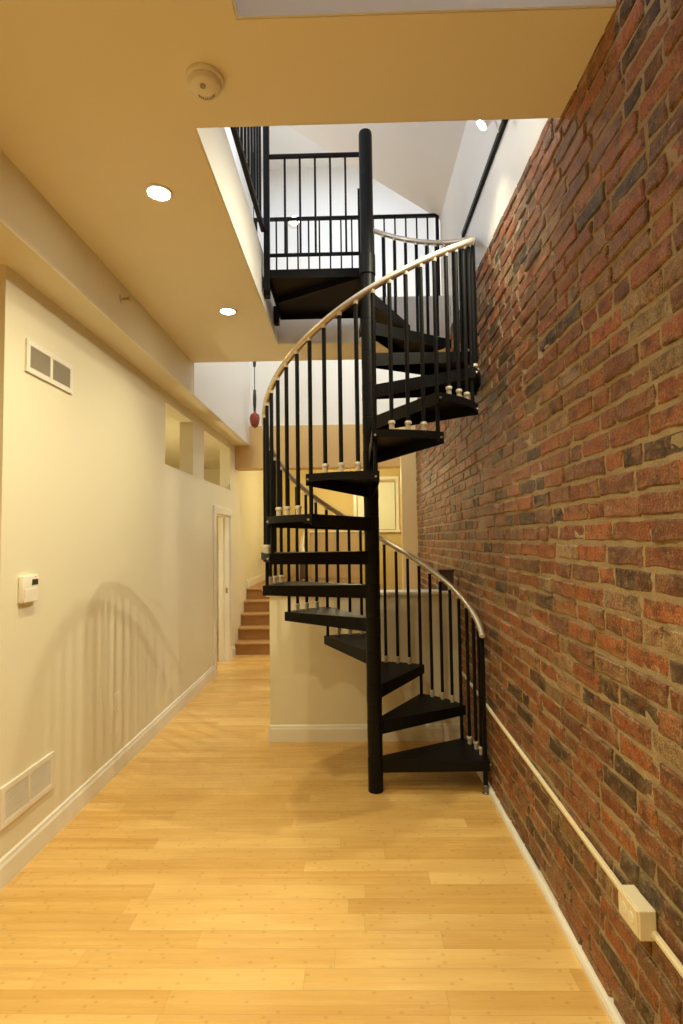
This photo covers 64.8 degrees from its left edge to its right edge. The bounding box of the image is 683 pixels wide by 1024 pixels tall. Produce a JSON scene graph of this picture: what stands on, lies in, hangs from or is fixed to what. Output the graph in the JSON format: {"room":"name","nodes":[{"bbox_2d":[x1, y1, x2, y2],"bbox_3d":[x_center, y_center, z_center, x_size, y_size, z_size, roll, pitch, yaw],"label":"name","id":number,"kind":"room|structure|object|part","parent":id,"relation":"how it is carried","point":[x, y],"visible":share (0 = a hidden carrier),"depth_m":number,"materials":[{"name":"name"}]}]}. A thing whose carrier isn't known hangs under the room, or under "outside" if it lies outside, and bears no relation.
{"room":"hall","nodes":[
{"label":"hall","id":0,"kind":"room"},
{"bbox_2d":[0,149,248,445],"bbox_3d":[-1.576,-1.354,2.317,0.340,0.320,10.690,-1,-3,1],"label":"ceiling beam","id":1,"kind":"structure","parent":0,"point":[36,242],"depth_m":2.95,"materials":[{"name":"beige paint"}]},
{"bbox_2d":[120,294,129,303],"bbox_3d":[-1.361,-1.343,3.389,0.055,0.060,0.060,-1,-3,1],"label":"sprinkler","id":2,"kind":"object","parent":1,"relation":"attached to","point":[122,298],"visible":1,"depth_m":3.38,"materials":[{"name":"metal"}]},
{"bbox_2d":[0,264,264,858],"bbox_3d":[-1.572,0.420,6.504,0.140,3.000,8.030,-1,-3,1],"label":"wall","id":3,"kind":"structure","parent":0,"point":[117,539],"depth_m":3.38,"materials":[{"name":"beige paint"}]},
{"bbox_2d":[0,751,53,830],"bbox_3d":[-1.554,1.371,2.672,0.012,0.190,0.437,-1,-3,1],"label":"air vent","id":4,"kind":"object","parent":3,"relation":"in","point":[19,794],"visible":1,"depth_m":2.64,"materials":[{"name":"white plastic"}]},
{"bbox_2d":[18,574,37,603],"bbox_3d":[-1.559,0.382,2.680,0.030,0.134,0.130,-1,-3,1],"label":"thermostat","id":5,"kind":"object","parent":3,"relation":"attached to","point":[28,584],"visible":1,"depth_m":2.65,"materials":[{"name":"white plastic"}]},
{"bbox_2d":[25,338,72,393],"bbox_3d":[-1.580,-0.781,2.924,0.012,0.168,0.445,-1,-3,1],"label":"air vent","id":6,"kind":"object","parent":3,"relation":"in","point":[41,363],"visible":1,"depth_m":2.89,"materials":[{"name":"white plastic"}]},
{"bbox_2d":[114,692,118,711],"bbox_3d":[-1.538,1.300,3.680,0.007,0.116,0.072,-1,-3,1],"label":"outlet","id":7,"kind":"object","parent":3,"relation":"attached to","point":[116,696],"visible":1,"depth_m":3.67,"materials":[{"name":"white plastic"}]},
{"bbox_2d":[0,573,264,890],"bbox_3d":[-2.265,1.444,6.458,1.586,0.968,8.046,-1,-3,1],"label":"baseboard","id":8,"kind":"structure","parent":3,"relation":"attached to","point":[20,855],"depth_m":3.25,"materials":[{"name":"white wood"}]},
{"bbox_2d":[213,505,232,675],"bbox_3d":[-1.546,0.937,6.746,0.166,1.990,0.935,-1,-3,1],"label":"door","id":9,"kind":"structure","parent":3,"relation":"in","point":[224,515],"depth_m":7.08,"materials":[{"name":"white wood"}]},
{"bbox_2d":[165,413,219,630],"bbox_3d":[-2.760,0.475,6.289,2.230,2.900,6.500,-1,-3,1],"label":"wall","id":10,"kind":"structure","parent":0,"point":[172,426],"depth_m":8.04,"materials":[{"name":"beige paint"}]},
{"bbox_2d":[193,127,249,445],"bbox_3d":[-1.410,-3.042,6.449,0.126,4.097,2.880,-1,-3,1],"label":"wall","id":11,"kind":"structure","parent":0,"point":[232,379],"depth_m":6.41,"materials":[{"name":"white paint"}]},
{"bbox_2d":[249,577,309,587],"bbox_3d":[-0.985,1.636,9.336,0.890,0.840,2.230,-1,-3,1],"label":"platform","id":12,"kind":"object","parent":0,"point":[261,584],"visible":0.07,"depth_m":9.30,"materials":[{"name":"brown wood"}]},
{"bbox_2d":[299,531,308,581],"bbox_3d":[-0.674,0.733,9.290,0.200,0.951,0.200,-1,-3,1],"label":"table lamp","id":13,"kind":"object","parent":12,"relation":"on","point":[302,567],"visible":0.52,"depth_m":9.25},
{"bbox_3d":[-0.662,0.481,9.302,0.131,0.448,0.098,-1,-3,1],"label":"lamp shade","id":14,"kind":"part","parent":13,"relation":"part of","materials":[{"name":"white fabric"}]},
{"bbox_2d":[0,631,611,1023],"bbox_3d":[-1.491,1.871,4.342,5.200,0.120,15.200,-1,-3,1],"label":"floor","id":15,"kind":"structure","parent":0,"point":[226,873],"depth_m":2.35,"materials":[{"name":"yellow wood"}]},
{"bbox_2d":[235,588,269,654],"bbox_3d":[-0.869,1.557,7.801,1.178,0.840,0.852,-1,-3,1],"label":"staircase","id":16,"kind":"structure","parent":15,"relation":"on","point":[254,630],"depth_m":7.71,"materials":[{"name":"brown wood"}]},
{"bbox_2d":[309,531,359,583],"bbox_3d":[-0.107,1.196,9.543,0.890,1.715,0.545,-1,-3,1],"label":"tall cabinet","id":17,"kind":"object","parent":15,"relation":"on","point":[354,535],"visible":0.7,"depth_m":9.31,"materials":[{"name":"beige wood"}]},
{"bbox_3d":[-0.326,0.765,9.323,0.405,0.760,0.014,-1,-3,1],"label":"door","id":18,"kind":"part","parent":17,"relation":"part of","materials":[{"name":"brown wood"}]},
{"bbox_3d":[0.089,0.759,9.316,0.405,0.760,0.014,-1,-3,1],"label":"door","id":19,"kind":"part","parent":17,"relation":"part of","materials":[{"name":"brown wood"}]},
{"bbox_2d":[261,126,490,794],"bbox_3d":[0.180,-0.562,3.532,1.423,4.626,1.535,-1,-3,1],"label":"spiral staircase","id":20,"kind":"structure","parent":15,"relation":"on","point":[326,294],"depth_m":3.42,"materials":[{"name":"metal"}]},
{"bbox_2d":[230,126,264,231],"bbox_3d":[-0.555,-2.395,2.930,0.028,0.914,1.518,-1,-3,1],"label":"guardrail","id":21,"kind":"object","parent":20,"relation":"attached to","point":[250,157],"visible":0.3,"depth_m":3.26,"materials":[{"name":"black metal"}]},
{"bbox_3d":[-0.517,-2.190,3.709,0.040,1.339,0.040,-1,-3,1],"label":"corner post","id":22,"kind":"part","parent":20,"relation":"part of","materials":[{"name":"black metal"}]},
{"bbox_3d":[-0.171,-2.113,3.699,0.672,0.720,0.022,-1,-3,1],"label":"guard rail","id":23,"kind":"part","parent":20,"relation":"part of","materials":[{"name":"black metal"}]},
{"bbox_3d":[0.124,-1.939,3.684,0.022,0.559,0.024,-1,-3,1],"label":"post","id":24,"kind":"part","parent":20,"relation":"part of","materials":[{"name":"black metal"}]},
{"bbox_3d":[0.181,-0.752,3.481,1.385,3.100,1.385,-1,-3,1],"label":"handrail","id":25,"kind":"part","parent":20,"relation":"part of","materials":[{"name":"wood"}]},
{"bbox_3d":[0.879,1.224,3.326,0.025,0.906,0.025,-1,-3,1],"label":"newel post","id":26,"kind":"part","parent":20,"relation":"part of","materials":[{"name":"black metal"}]},
{"bbox_2d":[0,0,614,362],"bbox_3d":[-1.237,-1.753,0.923,4.142,0.368,8.020,-1,-3,1],"label":"ceiling","id":27,"kind":"structure","parent":0,"point":[98,107],"depth_m":1.98,"materials":[{"name":"paint"}]},
{"bbox_2d":[144,183,173,201],"bbox_3d":[-0.855,-1.490,2.515,0.132,0.006,0.132,-1,-3,1],"label":"recessed light","id":28,"kind":"object","parent":27,"relation":"in","point":[156,192],"visible":1,"depth_m":2.51,"materials":[{"name":"beige"}]},
{"bbox_2d":[186,62,223,100],"bbox_3d":[-0.481,-1.504,1.898,0.132,0.049,0.132,-1,-3,1],"label":"smoke detector","id":29,"kind":"object","parent":27,"relation":"attached to","point":[205,81],"visible":1,"depth_m":1.87,"materials":[{"name":"white plastic"}]},
{"bbox_2d":[218,307,236,315],"bbox_3d":[-0.809,-1.425,3.823,0.132,0.006,0.132,-1,-3,1],"label":"recessed light","id":30,"kind":"object","parent":27,"relation":"in","point":[229,311],"visible":1,"depth_m":3.82,"materials":[{"name":"beige"}]},
{"bbox_2d":[232,0,237,16],"bbox_3d":[-0.344,-1.771,0.948,0.007,0.378,1.482,-1,-3,1],"label":"trim","id":31,"kind":"structure","parent":27,"relation":"attached to","point":[235,2],"depth_m":1.66,"materials":[{"name":"white paint"}]},
{"bbox_2d":[195,127,277,343],"bbox_3d":[-0.558,-1.649,3.313,0.008,0.378,2.354,-1,-3,1],"label":"wall","id":32,"kind":"structure","parent":27,"relation":"attached to","point":[214,142],"depth_m":2.89,"materials":[{"name":"white paint"}]},
{"bbox_2d":[235,424,399,470],"bbox_3d":[-0.032,-0.924,7.683,2.928,0.600,0.250,-1,-3,1],"label":"wall header","id":33,"kind":"structure","parent":0,"point":[247,458],"depth_m":7.57,"materials":[{"name":"beige paint"}]},
{"bbox_2d":[272,468,401,589],"bbox_3d":[-0.093,0.503,10.552,3.400,3.200,0.120,-1,-3,1],"label":"wall","id":34,"kind":"structure","parent":0,"point":[343,502],"depth_m":10.51,"materials":[{"name":"beige paint"}]},
{"bbox_2d":[353,476,399,532],"bbox_3d":[0.677,-0.140,10.514,0.920,1.100,0.130,-1,-3,1],"label":"window","id":35,"kind":"structure","parent":34,"relation":"in","point":[395,478],"depth_m":10.48,"materials":[{"name":"white wood"}]},
{"bbox_2d":[357,480,394,528],"bbox_3d":[0.675,-0.145,10.459,0.740,0.966,0.052,-1,-3,1],"label":"roller blind","id":36,"kind":"object","parent":35,"relation":"attached to","point":[386,488],"visible":0.36,"depth_m":10.47,"materials":[{"name":"beige fabric"}]},
{"bbox_3d":[0.678,-0.137,10.574,0.760,0.980,0.010,-1,-3,1],"label":"pane","id":37,"kind":"part","parent":35,"relation":"part of","materials":[{"name":"glass"}]},
{"bbox_2d":[249,167,431,425],"bbox_3d":[0.037,-3.136,7.818,2.730,3.810,0.100,-1,-3,1],"label":"wall","id":38,"kind":"structure","parent":0,"point":[386,201],"depth_m":7.80,"materials":[{"name":"white paint"}]},
{"bbox_2d":[288,214,298,227],"bbox_3d":[-0.684,-4.232,7.825,0.200,0.200,0.022,-1,-3,1],"label":"wall light","id":39,"kind":"object","parent":38,"relation":"attached to","point":[293,224],"visible":0.48,"depth_m":7.81,"materials":[{"name":"beige"}]},
{"bbox_2d":[239,121,466,218],"bbox_3d":[-0.913,-4.066,2.475,4.400,2.777,10.900,-1,-3,1],"label":"ceiling","id":40,"kind":"structure","parent":0,"point":[416,161],"depth_m":4.62,"materials":[{"name":"white paint"}]},
{"bbox_2d":[250,207,259,427],"bbox_3d":[-1.210,-3.093,7.439,0.140,3.900,0.133,-1,-3,1],"label":"hanging ornament","id":41,"kind":"object","parent":40,"relation":"hanging from","point":[254,417],"visible":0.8,"depth_m":7.34,"materials":[{"name":"red ceramic"}]},
{"bbox_3d":[-1.214,-3.353,7.453,0.011,3.380,0.011,0,-3,-21],"label":"cord","id":42,"kind":"part","parent":41,"relation":"part of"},
{"bbox_2d":[278,296,450,343],"bbox_3d":[0.182,-1.600,4.479,1.442,0.378,0.007,-1,-3,1],"label":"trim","id":43,"kind":"structure","parent":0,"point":[289,331],"depth_m":4.47,"materials":[{"name":"white paint"}]},
{"bbox_2d":[269,595,463,733],"bbox_3d":[0.194,1.222,4.281,1.510,1.125,0.140,-1,-3,1],"label":"wall","id":44,"kind":"structure","parent":0,"point":[312,682],"depth_m":4.21,"materials":[{"name":"beige paint"}]},
{"bbox_2d":[266,589,455,596],"bbox_3d":[0.172,0.647,4.312,1.533,0.027,0.187,-1,-3,1],"label":"trim","id":45,"kind":"structure","parent":44,"relation":"on","point":[412,591],"depth_m":4.21,"materials":[{"name":"white wood"}]},
{"bbox_2d":[437,569,454,590],"bbox_3d":[0.833,0.541,4.303,0.124,0.166,0.116,-1,-3,1],"label":"metal box","id":46,"kind":"object","parent":45,"relation":"on","point":[448,574],"visible":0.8,"depth_m":4.25,"materials":[{"name":"black metal"}]},
{"bbox_3d":[0.832,0.467,4.306,0.124,0.018,0.116,-1,-3,1],"label":"lid","id":47,"kind":"part","parent":46,"relation":"part of","materials":[{"name":"black metal"}]},
{"bbox_2d":[268,723,459,741],"bbox_3d":[0.185,1.720,4.256,1.511,0.128,0.172,-1,-3,1],"label":"baseboard","id":48,"kind":"structure","parent":44,"relation":"attached to","point":[320,732],"depth_m":4.17,"materials":[{"name":"white wood"}]},
{"bbox_2d":[416,0,682,1023],"bbox_3d":[1.084,-1.824,2.273,0.465,7.017,10.800,-1,-3,1],"label":"wall","id":49,"kind":"structure","parent":0,"point":[555,508],"depth_m":1.92,"materials":[{"name":"brick"}]},
{"bbox_2d":[194,117,559,127],"bbox_3d":[0.136,-1.718,2.121,1.442,0.378,0.007,-1,-3,1],"label":"trim","id":50,"kind":"structure","parent":49,"relation":"attached to","point":[537,117],"depth_m":2.11,"materials":[{"name":"white paint"}]},
{"bbox_2d":[399,425,417,589],"bbox_3d":[0.965,0.262,7.048,0.345,3.300,0.180,-1,-3,1],"label":"trim","id":51,"kind":"structure","parent":49,"relation":"attached to","point":[408,483],"depth_m":6.97,"materials":[{"name":"beige paint"}]},
{"bbox_2d":[235,0,615,18],"bbox_3d":[0.257,-1.742,1.680,1.182,0.378,0.007,-1,-3,1],"label":"ceiling","id":52,"kind":"structure","parent":49,"relation":"attached to","point":[247,9],"depth_m":1.67,"materials":[{"name":"white paint"}]},
{"bbox_2d":[461,119,507,237],"bbox_3d":[0.785,-2.051,2.942,0.168,0.216,1.900,-1,-3,1],"label":"track light","id":53,"kind":"object","parent":49,"relation":"attached to","point":[482,124],"visible":0.25,"depth_m":3.11,"materials":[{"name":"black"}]},
{"bbox_2d":[464,737,624,1023],"bbox_3d":[0.862,1.567,0.440,0.036,0.031,7.470,-1,-3,1],"label":"baseboard","id":54,"kind":"structure","parent":49,"relation":"attached to","point":[607,1002],"depth_m":2.18,"materials":[{"name":"white wood"}]},
{"bbox_2d":[462,671,682,977],"bbox_3d":[0.853,1.154,1.277,0.054,0.150,5.700,-1,-3,1],"label":"cable conduit","id":55,"kind":"object","parent":49,"relation":"attached to","point":[640,916],"depth_m":1.58,"materials":[{"name":"beige plastic"}]},
{"bbox_2d":[620,900,626,913],"bbox_3d":[0.833,1.167,1.589,0.002,0.032,0.033,-1,-3,1],"label":"socket","id":56,"kind":"object","parent":55,"relation":"attached to","point":[623,903],"depth_m":1.59,"materials":[{"name":"white plastic"}]},
{"bbox_3d":[0.835,1.166,1.567,0.004,0.071,0.108,-1,-3,1],"label":"plate","id":57,"kind":"part","parent":55,"relation":"part of","materials":[{"name":"beige plastic"}]},
{"bbox_2d":[628,910,633,923],"bbox_3d":[0.832,1.165,1.547,0.002,0.032,0.033,-1,-3,1],"label":"socket","id":58,"kind":"object","parent":55,"relation":"attached to","point":[630,912],"depth_m":1.54,"materials":[{"name":"white plastic"}]},
{"bbox_3d":[-1.240,-1.943,0.933,4.142,0.011,8.020,-1,-3,1],"label":"floor","id":59,"kind":"structure","parent":0,"visible":0},
{"bbox_2d":[254,213,440,296],"bbox_3d":[0.047,-2.234,4.888,1.683,0.933,0.028,-1,-3,1],"label":"guardrail","id":60,"kind":"object","parent":59,"relation":"on","point":[428,215],"visible":0.41,"depth_m":4.89,"materials":[{"name":"black metal"}]},
{"bbox_3d":[-0.780,-2.222,4.904,0.028,0.933,0.028,-1,-3,1],"label":"post","id":61,"kind":"part","parent":60,"relation":"part of","materials":[{"name":"black metal"}]},
{"bbox_3d":[0.041,-2.687,4.911,1.681,0.026,0.026,-1,-3,1],"label":"rail","id":62,"kind":"part","parent":60,"relation":"part of","materials":[{"name":"black metal"}]},
{"bbox_3d":[0.875,-2.246,4.872,0.028,0.933,0.028,-1,-3,1],"label":"post","id":63,"kind":"part","parent":60,"relation":"part of","materials":[{"name":"black metal"}]}
]}

